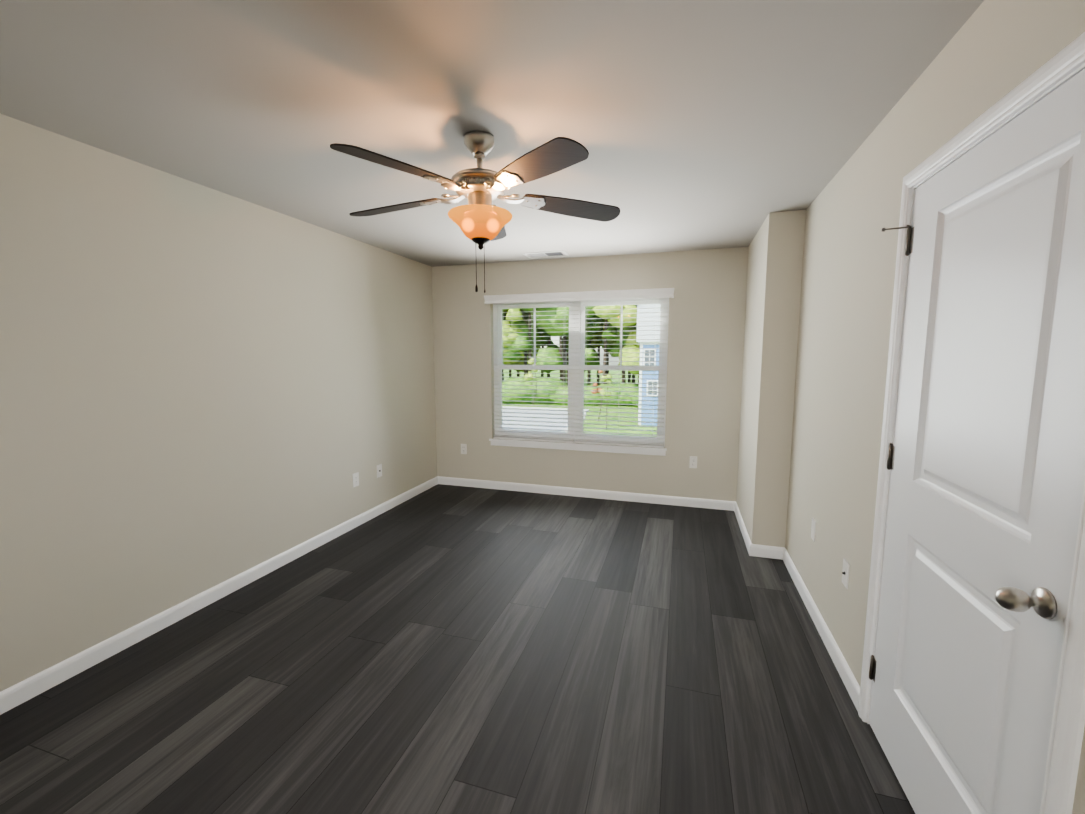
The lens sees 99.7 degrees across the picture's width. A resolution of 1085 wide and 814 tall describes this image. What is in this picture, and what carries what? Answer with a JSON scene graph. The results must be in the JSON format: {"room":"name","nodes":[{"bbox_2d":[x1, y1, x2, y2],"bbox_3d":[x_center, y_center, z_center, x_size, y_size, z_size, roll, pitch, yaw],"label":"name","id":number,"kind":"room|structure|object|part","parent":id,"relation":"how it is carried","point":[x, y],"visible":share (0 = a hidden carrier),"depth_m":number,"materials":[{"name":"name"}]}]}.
{"room":"empty bedroom","nodes":[
{"label":"empty bedroom","id":0,"kind":"room"},
{"bbox_2d":[0,114,436,691],"bbox_3d":[-2.064,-0.032,2.522,0.140,2.418,5.768,2,7,17],"label":"wall","id":1,"kind":"structure","parent":0,"point":[202,388],"depth_m":2.46,"materials":[{"name":"beige paint"}]},
{"bbox_2d":[0,476,439,714],"bbox_3d":[-1.991,1.129,2.630,0.014,0.088,5.488,2,7,17],"label":"baseboard","id":2,"kind":"structure","parent":1,"relation":"attached to","point":[21,692],"depth_m":2.49,"materials":[{"name":"white wood"}]},
{"bbox_2d":[352,472,358,486],"bbox_3d":[-1.593,0.621,3.909,0.008,0.115,0.070,2,7,17],"label":"electrical outlet","id":3,"kind":"object","parent":1,"relation":"attached to","point":[355,479],"visible":1,"depth_m":3.90,"materials":[{"name":"white plastic"}]},
{"bbox_2d":[377,464,381,477],"bbox_3d":[-1.496,0.587,4.212,0.016,0.115,0.070,2,7,17],"label":"electrical outlet","id":4,"kind":"object","parent":1,"relation":"attached to","point":[379,470],"visible":1,"depth_m":4.21,"materials":[{"name":"white plastic"}]},
{"bbox_2d":[0,484,914,813],"bbox_3d":[-0.376,1.286,2.157,3.668,0.120,5.768,2,7,17],"label":"floor","id":5,"kind":"structure","parent":0,"point":[440,648],"depth_m":2.01,"materials":[{"name":"black wood"}]},
{"bbox_2d":[0,0,983,266],"bbox_3d":[-0.376,-1.236,1.873,3.668,0.120,5.768,2,7,17],"label":"ceiling","id":6,"kind":"structure","parent":0,"point":[702,124],"depth_m":1.71,"materials":[{"name":"grey paint"}]},
{"bbox_2d":[330,131,619,292],"bbox_3d":[-0.331,-0.870,2.085,1.271,0.654,1.320,2,7,17],"label":"fan","id":7,"kind":"object","parent":6,"relation":"hanging from","point":[480,219],"visible":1,"depth_m":1.97,"materials":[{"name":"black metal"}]},
{"bbox_3d":[-0.545,-0.898,1.705,0.254,0.054,0.479,2,7,17],"label":"blade","id":8,"kind":"part","parent":7,"relation":"part of","materials":[{"name":"brown wood"}]},
{"bbox_3d":[-0.702,-0.953,2.197,0.490,0.054,0.141,2,7,17],"label":"blade","id":9,"kind":"part","parent":7,"relation":"part of","materials":[{"name":"brown wood"}]},
{"bbox_3d":[-0.280,-1.030,2.047,0.256,0.328,0.256,2,7,17],"label":"motor","id":10,"kind":"part","parent":7,"relation":"part of","materials":[{"name":"silver metal"}]},
{"bbox_3d":[-0.280,-0.812,2.072,0.289,0.115,0.289,2,7,17],"label":"lamp shade","id":11,"kind":"part","parent":7,"relation":"part of","materials":[{"name":"orange glass"}]},
{"bbox_3d":[-0.022,-0.897,1.702,0.430,0.054,0.362,2,7,17],"label":"blade","id":12,"kind":"part","parent":7,"relation":"part of","materials":[{"name":"brown wood"}]},
{"bbox_3d":[0.139,-0.953,2.195,0.440,0.054,0.348,2,7,17],"label":"blade","id":13,"kind":"part","parent":7,"relation":"part of","materials":[{"name":"brown wood"}]},
{"bbox_2d":[523,250,568,257],"bbox_3d":[0.031,-1.452,4.360,0.404,0.007,0.204,2,7,17],"label":"ceiling vent","id":14,"kind":"object","parent":6,"relation":"in","point":[545,254],"visible":1,"depth_m":4.35,"materials":[{"name":"grey metal"}]},
{"bbox_2d":[432,247,747,500],"bbox_3d":[0.505,-0.274,4.672,3.528,2.418,0.140,2,7,17],"label":"wall","id":15,"kind":"structure","parent":0,"point":[706,322],"depth_m":4.51,"materials":[{"name":"beige paint"}]},
{"bbox_2d":[461,444,466,453],"bbox_3d":[-0.877,0.468,5.098,0.070,0.115,0.008,2,7,17],"label":"electrical outlet","id":16,"kind":"object","parent":15,"relation":"attached to","point":[463,448],"visible":1,"depth_m":5.09,"materials":[{"name":"white plastic"}]},
{"bbox_2d":[484,288,673,455],"bbox_3d":[0.331,-0.350,4.679,1.910,1.592,0.200,2,7,17],"label":"window unit","id":17,"kind":"structure","parent":15,"relation":"in","point":[573,436],"depth_m":4.67,"materials":[{"name":"white plastic"}]},
{"bbox_3d":[0.329,0.406,4.758,1.860,0.072,0.113,2,7,17],"label":"sill","id":18,"kind":"part","parent":17,"relation":"part of","materials":[{"name":"white wood"}]},
{"bbox_3d":[0.350,-0.378,4.743,1.654,1.304,0.030,2,7,17],"label":"glass","id":19,"kind":"part","parent":17,"relation":"part of","materials":[{"name":"clear glass"}]},
{"bbox_2d":[440,476,731,510],"bbox_3d":[0.325,0.887,4.776,3.138,0.088,0.014,2,7,17],"label":"baseboard","id":20,"kind":"structure","parent":15,"relation":"attached to","point":[533,488],"depth_m":4.71,"materials":[{"name":"white wood"}]},
{"bbox_2d":[689,456,696,467],"bbox_3d":[1.449,0.531,4.398,0.070,0.115,0.008,2,7,17],"label":"electrical outlet","id":21,"kind":"object","parent":15,"relation":"attached to","point":[693,462],"visible":1,"depth_m":4.39,"materials":[{"name":"white plastic"}]},
{"bbox_2d":[736,210,805,546],"bbox_3d":[1.787,-0.162,3.684,0.220,2.418,1.021,2,7,17],"label":"wall","id":22,"kind":"structure","parent":0,"point":[774,276],"depth_m":3.24,"materials":[{"name":"beige paint"}]},
{"bbox_2d":[732,501,755,556],"bbox_3d":[1.669,0.994,3.829,0.014,0.088,1.007,2,7,17],"label":"baseboard","id":23,"kind":"structure","parent":22,"relation":"attached to","point":[751,548],"depth_m":3.68,"materials":[{"name":"white wood"}]},
{"bbox_2d":[785,0,1084,813],"bbox_3d":[1.313,0.082,1.508,0.140,2.418,5.488,2,7,17],"label":"wall","id":24,"kind":"structure","parent":0,"point":[991,53],"depth_m":2.00,"materials":[{"name":"beige paint"}]},
{"bbox_2d":[811,518,815,541],"bbox_3d":[1.548,0.701,2.616,0.007,0.115,0.070,2,7,17],"label":"electrical outlet","id":25,"kind":"object","parent":24,"relation":"attached to","point":[813,531],"visible":0.98,"depth_m":2.61,"materials":[{"name":"white plastic"}]},
{"bbox_2d":[780,547,859,710],"bbox_3d":[1.522,1.133,2.592,0.014,0.088,1.489,2,7,17],"label":"baseboard","id":26,"kind":"structure","parent":24,"relation":"attached to","point":[849,680],"depth_m":2.33,"materials":[{"name":"white wood"}]},
{"bbox_2d":[842,558,849,588],"bbox_3d":[1.387,0.764,2.104,0.016,0.115,0.070,2,7,17],"label":"electrical outlet","id":27,"kind":"object","parent":24,"relation":"attached to","point":[845,573],"visible":1,"depth_m":2.10,"materials":[{"name":"white plastic"}]},
{"bbox_2d":[858,32,1084,813],"bbox_3d":[1.231,0.268,1.286,0.157,2.100,0.978,2,7,17],"label":"door frame","id":28,"kind":"structure","parent":24,"relation":"attached to","point":[1064,752],"depth_m":1.07,"materials":[{"name":"white wood"}]},
{"bbox_2d":[869,69,1084,813],"bbox_3d":[1.159,0.290,1.339,0.120,2.024,0.901,2,7,17],"label":"door","id":29,"kind":"structure","parent":24,"relation":"in","point":[987,480],"depth_m":1.18,"materials":[{"name":"white wood"}]},
{"bbox_3d":[1.267,0.210,1.730,0.078,1.732,0.077,2,7,17],"label":"door hinges","id":30,"kind":"part","parent":29,"relation":"part of","materials":[{"name":"black metal"}]},
{"bbox_3d":[1.031,0.417,0.988,0.084,0.064,0.064,2,7,17],"label":"knob","id":31,"kind":"part","parent":29,"relation":"part of","materials":[{"name":"silver metal"}]},
{"label":"outside","id":32,"kind":"structure","parent":0,"visible":0},
{"bbox_2d":[502,369,656,436],"bbox_3d":[29.625,-6.388,98.005,240.000,0.300,194.662,2,7,17],"label":"lawn","id":33,"kind":"structure","parent":32,"point":[593,373],"depth_m":36.68,"materials":[{"name":"green plant"}]},
{"bbox_2d":[502,308,524,364],"bbox_3d":[-4.079,-10.441,44.441,6.645,19.742,6.636,2,7,17],"label":"tree","id":34,"kind":"object","parent":33,"relation":"on","point":[509,336],"depth_m":44.03,"materials":[{"name":"green plant"}]},
{"bbox_2d":[510,352,532,376],"bbox_3d":[-2.375,-13.623,53.917,7.808,23.949,5.988,2,7,17],"label":"tree","id":35,"kind":"object","parent":33,"relation":"on","point":[521,363],"depth_m":53.50,"materials":[{"name":"green plant"}]},
{"bbox_2d":[502,309,550,375],"bbox_3d":[-2.049,-10.436,48.726,6.985,18.771,7.327,2,7,17],"label":"tree","id":36,"kind":"object","parent":33,"relation":"on","point":[539,329],"depth_m":47.89,"materials":[{"name":"green plant"}]},
{"bbox_2d":[524,358,537,404],"bbox_3d":[-1.128,-2.169,40.318,1.364,4.240,1.271,2,7,17],"label":"tree","id":37,"kind":"object","parent":33,"relation":"on","point":[528,375],"depth_m":40.14,"materials":[{"name":"plant"}]},
{"bbox_2d":[503,308,562,372],"bbox_3d":[-0.869,-8.887,45.255,7.839,16.467,6.315,2,7,17],"label":"tree","id":38,"kind":"object","parent":33,"relation":"on","point":[543,353],"depth_m":44.69,"materials":[{"name":"green plant"}]},
{"bbox_2d":[527,347,540,372],"bbox_3d":[-2.166,-13.995,62.198,6.550,22.835,5.900,2,7,17],"label":"tree","id":39,"kind":"object","parent":33,"relation":"on","point":[532,351],"depth_m":61.44,"materials":[{"name":"green plant"}]},
{"bbox_2d":[502,409,567,431],"bbox_3d":[-38.411,0.455,35.712,86.000,0.030,26.000,2,7,17],"label":"street","id":40,"kind":"structure","parent":33,"relation":"on","point":[537,419],"depth_m":31.88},
{"bbox_2d":[502,406,589,431],"bbox_3d":[-37.711,0.393,36.123,87.100,0.060,27.200,2,7,17],"label":"sidewalk","id":41,"kind":"structure","parent":33,"relation":"on","point":[546,408],"depth_m":38.24,"materials":[{"name":"grey concrete"}]},
{"bbox_2d":[536,339,556,376],"bbox_3d":[0.076,-13.978,59.729,4.518,23.356,4.197,2,7,17],"label":"tree","id":42,"kind":"object","parent":33,"relation":"on","point":[542,375],"depth_m":60.00,"materials":[{"name":"green plant"}]},
{"bbox_2d":[544,339,558,376],"bbox_3d":[0.683,-14.347,54.107,3.518,25.350,3.719,2,7,17],"label":"tree","id":43,"kind":"object","parent":33,"relation":"on","point":[549,342],"depth_m":54.90,"materials":[{"name":"green plant"}]},
{"bbox_2d":[547,336,568,381],"bbox_3d":[2.353,-12.979,49.684,3.804,23.615,3.201,2,7,17],"label":"tree","id":44,"kind":"object","parent":33,"relation":"on","point":[564,350],"depth_m":50.34,"materials":[{"name":"green plant"}]},
{"bbox_2d":[521,306,595,380],"bbox_3d":[2.258,-11.944,45.653,9.434,22.466,8.230,2,7,17],"label":"tree","id":45,"kind":"object","parent":33,"relation":"on","point":[588,310],"depth_m":43.70,"materials":[{"name":"green plant"}]},
{"bbox_2d":[562,338,568,384],"bbox_3d":[3.495,-16.369,59.668,7.170,28.129,6.140,2,7,17],"label":"tree","id":46,"kind":"object","parent":33,"relation":"on","point":[567,352],"depth_m":60.26,"materials":[{"name":"green plant"}]},
{"bbox_2d":[502,376,638,406],"bbox_3d":[-11.443,-1.846,46.947,78.347,2.849,4.900,2,7,17],"label":"shrubs","id":47,"kind":"object","parent":33,"relation":"on","point":[510,388],"depth_m":41.80,"materials":[{"name":"green plant"}]},
{"bbox_2d":[567,315,602,384],"bbox_3d":[5.227,-12.948,48.526,7.320,23.818,7.826,2,7,17],"label":"tree","id":48,"kind":"object","parent":33,"relation":"on","point":[598,326],"depth_m":47.84,"materials":[{"name":"green plant"}]},
{"bbox_2d":[591,370,602,418],"bbox_3d":[3.780,-0.772,31.154,0.956,3.506,0.848,2,7,17],"label":"tree","id":49,"kind":"object","parent":33,"relation":"on","point":[595,384],"depth_m":30.91,"materials":[{"name":"plant"}]},
{"bbox_2d":[591,325,603,385],"bbox_3d":[6.635,-16.007,57.035,8.314,27.992,7.662,2,7,17],"label":"tree","id":50,"kind":"object","parent":33,"relation":"on","point":[594,340],"depth_m":56.74,"materials":[{"name":"green plant"}]},
{"bbox_2d":[599,375,612,429],"bbox_3d":[3.820,-0.314,27.684,0.859,3.371,0.909,2,7,17],"label":"tree","id":51,"kind":"object","parent":33,"relation":"on","point":[605,393],"depth_m":27.41,"materials":[{"name":"green plant"}]},
{"bbox_2d":[585,314,627,383],"bbox_3d":[6.041,-8.458,43.895,5.206,15.930,3.936,2,7,17],"label":"tree","id":52,"kind":"object","parent":33,"relation":"on","point":[609,338],"depth_m":43.93,"materials":[{"name":"green plant"}]},
{"bbox_2d":[601,319,616,383],"bbox_3d":[7.640,-13.017,53.373,4.369,22.868,4.664,2,7,17],"label":"tree","id":53,"kind":"object","parent":33,"relation":"on","point":[607,371],"depth_m":54.02,"materials":[{"name":"plant"}]},
{"bbox_2d":[593,305,639,384],"bbox_3d":[8.558,-10.918,39.933,8.198,21.693,8.168,2,7,17],"label":"tree","id":54,"kind":"object","parent":33,"relation":"on","point":[631,322],"depth_m":39.16,"materials":[{"name":"green plant"}]},
{"bbox_2d":[602,325,636,382],"bbox_3d":[10.175,-15.507,49.852,7.267,28.600,8.054,2,7,17],"label":"tree","id":55,"kind":"object","parent":33,"relation":"on","point":[617,344],"depth_m":49.60,"materials":[{"name":"green plant"}]},
{"bbox_2d":[622,325,636,382],"bbox_3d":[8.045,-10.851,44.859,6.350,20.469,5.363,2,7,17],"label":"tree","id":56,"kind":"object","parent":33,"relation":"on","point":[627,330],"depth_m":43.64,"materials":[{"name":"green plant"}]},
{"bbox_2d":[641,345,658,425],"bbox_3d":[12.927,-1.776,32.465,10.990,5.190,10.000,2,7,17],"label":"house","id":57,"kind":"structure","parent":33,"relation":"on","point":[645,390],"depth_m":29.20,"materials":[{"name":"blue"}]},
{"bbox_2d":[638,342,658,424],"bbox_3d":[12.927,-1.841,32.457,11.110,5.320,10.120,2,7,17],"label":"trim","id":58,"kind":"structure","parent":57,"relation":"attached to","point":[640,372],"depth_m":29.01,"materials":[{"name":"white"}]},
{"bbox_2d":[636,304,659,342],"bbox_3d":[12.927,-7.599,31.810,11.490,6.290,10.500,2,7,17],"label":"roof","id":59,"kind":"structure","parent":58,"relation":"on","point":[644,313],"depth_m":28.49,"materials":[{"name":"white"}]},
{"bbox_2d":[645,350,654,365],"bbox_3d":[6.763,-3.004,28.931,0.600,1.180,0.014,2,7,17],"label":"glass","id":60,"kind":"object","parent":57,"relation":"attached to","point":[651,364],"depth_m":28.91,"materials":[{"name":"grey"}]},
{"bbox_2d":[648,381,656,394],"bbox_3d":[6.992,-1.198,29.065,0.560,0.840,0.014,2,7,17],"label":"glass","id":61,"kind":"object","parent":57,"relation":"attached to","point":[654,385],"depth_m":29.06,"materials":[{"name":"grey"}]}
]}

